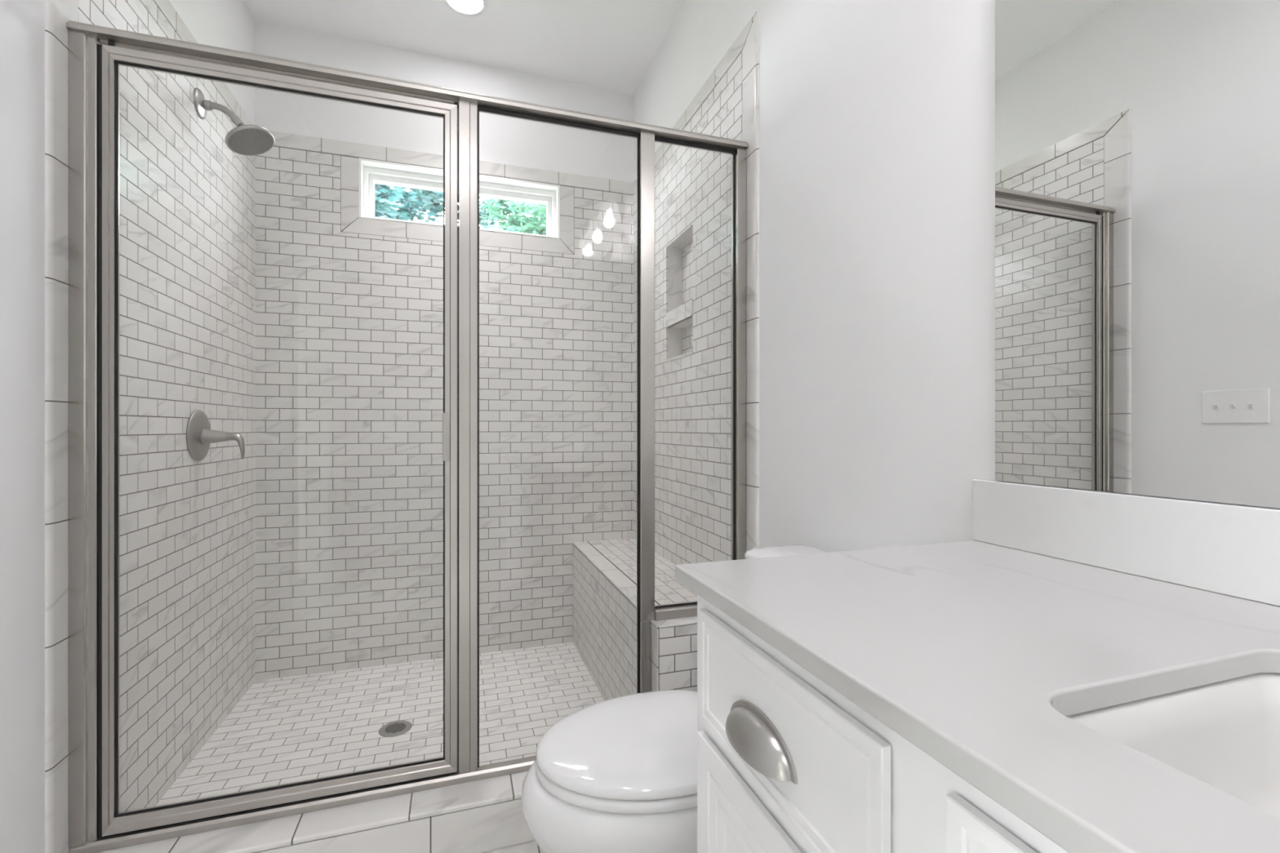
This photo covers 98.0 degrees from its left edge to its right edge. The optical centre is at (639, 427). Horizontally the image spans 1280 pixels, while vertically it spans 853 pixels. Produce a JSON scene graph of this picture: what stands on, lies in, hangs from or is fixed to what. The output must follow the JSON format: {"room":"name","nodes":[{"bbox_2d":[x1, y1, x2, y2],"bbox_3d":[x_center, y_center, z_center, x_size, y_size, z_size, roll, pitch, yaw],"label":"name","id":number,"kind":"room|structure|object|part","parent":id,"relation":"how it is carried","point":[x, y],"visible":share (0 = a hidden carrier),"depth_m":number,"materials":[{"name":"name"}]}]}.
{"room":"bathroom","nodes":[
{"label":"bathroom","id":0,"kind":"room"},
{"bbox_2d":[0,0,255,852],"bbox_3d":[-1.058,-0.337,0.332,0.128,2.890,4.388,0,0,-18],"label":"wall","id":1,"kind":"structure","parent":0,"point":[188,200],"depth_m":1.56,"materials":[{"name":"tile"}]},
{"bbox_2d":[186,409,244,461],"bbox_3d":[-1.436,0.026,1.910,0.136,0.174,0.174,0,0,-18],"label":"shower valve","id":2,"kind":"object","parent":1,"relation":"attached to","point":[199,435],"visible":1,"depth_m":1.88,"materials":[{"name":"grey metal"}]},
{"bbox_3d":[-1.454,0.030,1.904,0.069,0.056,0.056,0,0,-18],"label":"stem","id":3,"kind":"part","parent":2,"relation":"part of","materials":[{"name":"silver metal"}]},
{"bbox_3d":[-1.397,0.062,1.923,0.053,0.094,0.030,0,0,-18],"label":"lever","id":4,"kind":"part","parent":2,"relation":"part of","materials":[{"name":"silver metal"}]},
{"bbox_2d":[193,88,275,155],"bbox_3d":[-1.397,-1.059,1.928,0.221,0.188,0.148,0,0,-18],"label":"shower fixture","id":5,"kind":"object","parent":1,"relation":"attached to","point":[242,140],"visible":1,"depth_m":1.92,"materials":[{"name":"grey metal"}]},
{"bbox_3d":[-1.446,-1.093,1.917,0.100,0.054,0.032,0,0,-18],"label":"arm","id":6,"kind":"part","parent":5,"relation":"part of","materials":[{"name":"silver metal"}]},
{"bbox_2d":[155,642,604,852],"bbox_3d":[-0.176,1.181,0.652,2.030,0.154,4.690,0,0,-18],"label":"floor","id":7,"kind":"structure","parent":0,"point":[286,730],"depth_m":2.11,"materials":[{"name":"tile"}]},
{"bbox_2d":[96,771,534,852],"bbox_3d":[-0.623,1.041,1.459,1.402,0.134,0.149,0,0,-18],"label":"shower curb","id":8,"kind":"object","parent":7,"relation":"on","point":[477,816],"visible":0.39,"depth_m":1.40,"materials":[{"name":"grey tile"}]},
{"bbox_2d":[66,20,748,852],"bbox_3d":[-0.481,0.023,1.550,1.727,1.902,0.062,0,0,-18],"label":"shower door frame","id":9,"kind":"structure","parent":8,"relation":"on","point":[96,53],"depth_m":1.42,"materials":[{"name":"silver metal"}]},
{"bbox_3d":[-0.876,-0.873,1.419,0.783,0.030,0.025,0,0,-18],"label":"door rail","id":10,"kind":"part","parent":9,"relation":"part of","materials":[{"name":"silver metal"}]},
{"bbox_3d":[-0.876,0.928,1.419,0.783,0.037,0.025,0,0,-18],"label":"door rail","id":11,"kind":"part","parent":9,"relation":"part of","materials":[{"name":"silver metal"}]},
{"bbox_3d":[-0.636,0.963,1.502,1.401,0.022,0.050,0,0,-18],"label":"sill rail","id":12,"kind":"part","parent":9,"relation":"part of","materials":[{"name":"silver metal"}]},
{"bbox_3d":[-0.481,-0.915,1.551,1.727,0.024,0.061,0,0,-18],"label":"header rail","id":13,"kind":"part","parent":9,"relation":"part of","materials":[{"name":"silver metal"}]},
{"bbox_3d":[-0.526,0.025,1.512,0.019,0.131,0.017,0,0,-18],"label":"door handle","id":14,"kind":"part","parent":9,"relation":"part of","materials":[{"name":"silver metal"}]},
{"bbox_3d":[0.018,0.024,1.718,0.046,1.854,0.042,0,0,-18],"label":"corner post","id":15,"kind":"part","parent":9,"relation":"part of","materials":[{"name":"silver metal"}]},
{"bbox_3d":[0.190,0.574,1.772,0.314,0.030,0.050,0,0,-18],"label":"sill rail","id":16,"kind":"part","parent":9,"relation":"part of","materials":[{"name":"silver metal"}]},
{"bbox_2d":[378,720,412,737],"bbox_3d":[-0.896,1.102,2.040,0.113,0.003,0.113,0,0,-18],"label":"floor drain","id":17,"kind":"object","parent":7,"relation":"on","point":[396,728],"visible":1,"depth_m":2.04,"materials":[{"name":"silver metal"}]},
{"bbox_2d":[573,538,697,700],"bbox_3d":[0.008,0.849,2.309,0.327,0.518,1.276,0,0,-18],"label":"shower bench","id":18,"kind":"object","parent":7,"relation":"on","point":[605,571],"visible":0.36,"depth_m":2.13,"materials":[{"name":"grey tile"}]},
{"bbox_2d":[520,544,828,852],"bbox_3d":[0.136,0.707,1.183,0.766,0.803,0.410,0,0,-18],"label":"toilet","id":19,"kind":"object","parent":7,"relation":"on","point":[617,775],"visible":0.39,"depth_m":1.01,"materials":[{"name":"white ceramic"}]},
{"bbox_3d":[0.051,0.890,1.155,0.586,0.436,0.376,0,0,-18],"label":"bowl","id":20,"kind":"part","parent":19,"relation":"part of","materials":[{"name":"white ceramic"}]},
{"bbox_3d":[0.017,0.661,1.144,0.458,0.022,0.362,0,0,-18],"label":"seat","id":21,"kind":"part","parent":19,"relation":"part of","materials":[{"name":"white ceramic"}]},
{"bbox_3d":[0.017,0.634,1.144,0.456,0.028,0.360,0,0,-18],"label":"lid","id":22,"kind":"part","parent":19,"relation":"part of","materials":[{"name":"white ceramic"}]},
{"bbox_3d":[0.409,0.325,1.272,0.191,0.040,0.410,0,0,-18],"label":"tank lid","id":23,"kind":"part","parent":19,"relation":"part of","materials":[{"name":"white ceramic"}]},
{"bbox_2d":[697,594,1068,852],"bbox_3d":[0.565,0.665,0.186,0.602,0.884,1.487,0,0,-18],"label":"vanity cabinet","id":24,"kind":"object","parent":7,"relation":"on","point":[787,762],"visible":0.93,"depth_m":0.54,"materials":[{"name":"paint"}]},
{"bbox_3d":[0.142,0.705,0.614,0.011,0.556,0.358,0,0,-18],"label":"cabinet door","id":25,"kind":"part","parent":24,"relation":"part of","materials":[{"name":"paint"}]},
{"bbox_3d":[0.122,0.338,0.619,0.029,0.044,0.141,0,0,-18],"label":"cup pull","id":26,"kind":"part","parent":24,"relation":"part of","materials":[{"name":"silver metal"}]},
{"bbox_3d":[0.142,0.331,0.612,0.011,0.156,0.354,0,0,-18],"label":"drawer","id":27,"kind":"part","parent":24,"relation":"part of","materials":[{"name":"paint"}]},
{"bbox_2d":[675,479,1279,852],"bbox_3d":[0.570,0.158,0.185,0.593,0.130,1.528,0,0,-18],"label":"countertop","id":28,"kind":"structure","parent":24,"relation":"on","point":[1062,602],"depth_m":0.54,"materials":[{"name":"white stone"}]},
{"bbox_2d":[1066,672,1279,817],"bbox_3d":[0.512,0.296,0.243,0.355,0.145,0.500,0,0,-18],"label":"sink","id":29,"kind":"object","parent":28,"relation":"in","point":[1224,735],"visible":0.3,"depth_m":0.47,"materials":[{"name":"white ceramic"}]},
{"bbox_3d":[0.309,0.331,0.101,0.011,0.156,0.600,0,0,-18],"label":"false drawer","id":30,"kind":"part","parent":24,"relation":"part of","materials":[{"name":"paint"}]},
{"bbox_2d":[254,20,634,680],"bbox_3d":[-0.882,-0.337,2.777,1.743,2.890,0.168,0,0,-18],"label":"wall","id":31,"kind":"structure","parent":0,"point":[349,307],"depth_m":2.63,"materials":[{"name":"tile"}]},
{"bbox_2d":[358,157,559,239],"bbox_3d":[-0.868,-1.103,2.755,0.929,0.274,0.120,0,0,-18],"label":"window","id":32,"kind":"structure","parent":31,"relation":"in","point":[371,172],"depth_m":2.72,"materials":[{"name":"white plastic"}]},
{"bbox_3d":[-0.880,-1.094,2.791,0.868,0.220,0.043,0,0,-18],"label":"sash","id":33,"kind":"part","parent":32,"relation":"part of","materials":[{"name":"white plastic"}]},
{"bbox_2d":[244,0,684,94],"bbox_3d":[-0.176,-1.842,0.652,2.030,0.120,4.690,0,0,-18],"label":"ceiling","id":34,"kind":"structure","parent":0,"point":[612,45],"depth_m":2.49,"materials":[{"name":"white paint"}]},
{"bbox_2d":[443,0,487,16],"bbox_3d":[-0.730,-1.780,2.318,0.182,0.004,0.182,0,0,-18],"label":"recessed light","id":35,"kind":"object","parent":34,"relation":"in","point":[464,7],"visible":1,"depth_m":2.35,"materials":[{"name":"white paint"}]},
{"bbox_2d":[633,0,1276,564],"bbox_3d":[0.713,-0.337,0.910,0.152,2.890,4.388,0,0,-18],"label":"wall","id":36,"kind":"structure","parent":0,"point":[868,126],"depth_m":1.43,"materials":[{"name":"paint"}]},
{"bbox_2d":[665,299,693,362],"bbox_3d":[0.198,-0.403,2.368,0.080,0.219,0.307,0,0,-18],"label":"niche shelf","id":37,"kind":"object","parent":36,"relation":"attached to","point":[678,321],"depth_m":2.45,"materials":[{"name":"tile"}]},
{"bbox_2d":[972,479,1279,606],"bbox_3d":[0.842,0.147,0.274,0.020,0.108,1.528,0,0,-18],"label":"backsplash","id":38,"kind":"structure","parent":36,"relation":"attached to","point":[1230,549],"depth_m":0.75,"materials":[{"name":"white stone"}]},
{"bbox_2d":[995,0,1279,508],"bbox_3d":[0.847,-0.500,0.275,0.010,1.184,1.456,0,0,-18],"label":"mirror","id":39,"kind":"object","parent":36,"relation":"attached to","point":[1137,142],"visible":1,"depth_m":0.76,"materials":[{"name":"silver mirror"}]},
{"label":"outside","id":40,"kind":"structure","parent":0,"visible":0},
{"bbox_3d":[-2.331,1.808,7.129,50.000,0.200,65.000,0,0,-18],"label":"lawn","id":41,"kind":"structure","parent":40,"visible":0},
{"bbox_2d":[374,183,481,222],"bbox_3d":[-4.123,-1.656,6.352,4.163,6.748,4.057,0,0,-40],"label":"leafy tree","id":42,"kind":"object","parent":41,"relation":"on","point":[384,194],"visible":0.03,"depth_m":6.18,"materials":[{"name":"green plant"}]},
{"bbox_2d":[381,188,544,235],"bbox_3d":[-4.342,-3.290,13.408,5.646,10.016,5.836,0,0,-18],"label":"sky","id":43,"kind":"structure","parent":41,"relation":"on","point":[440,206],"depth_m":12.17,"materials":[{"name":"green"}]},
{"bbox_2d":[479,196,546,235],"bbox_3d":[-0.839,-1.854,9.705,4.282,7.144,4.174,0,0,-14],"label":"leafy tree","id":44,"kind":"object","parent":41,"relation":"on","point":[525,215],"visible":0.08,"depth_m":9.21,"materials":[{"name":"green plant"}]}
]}

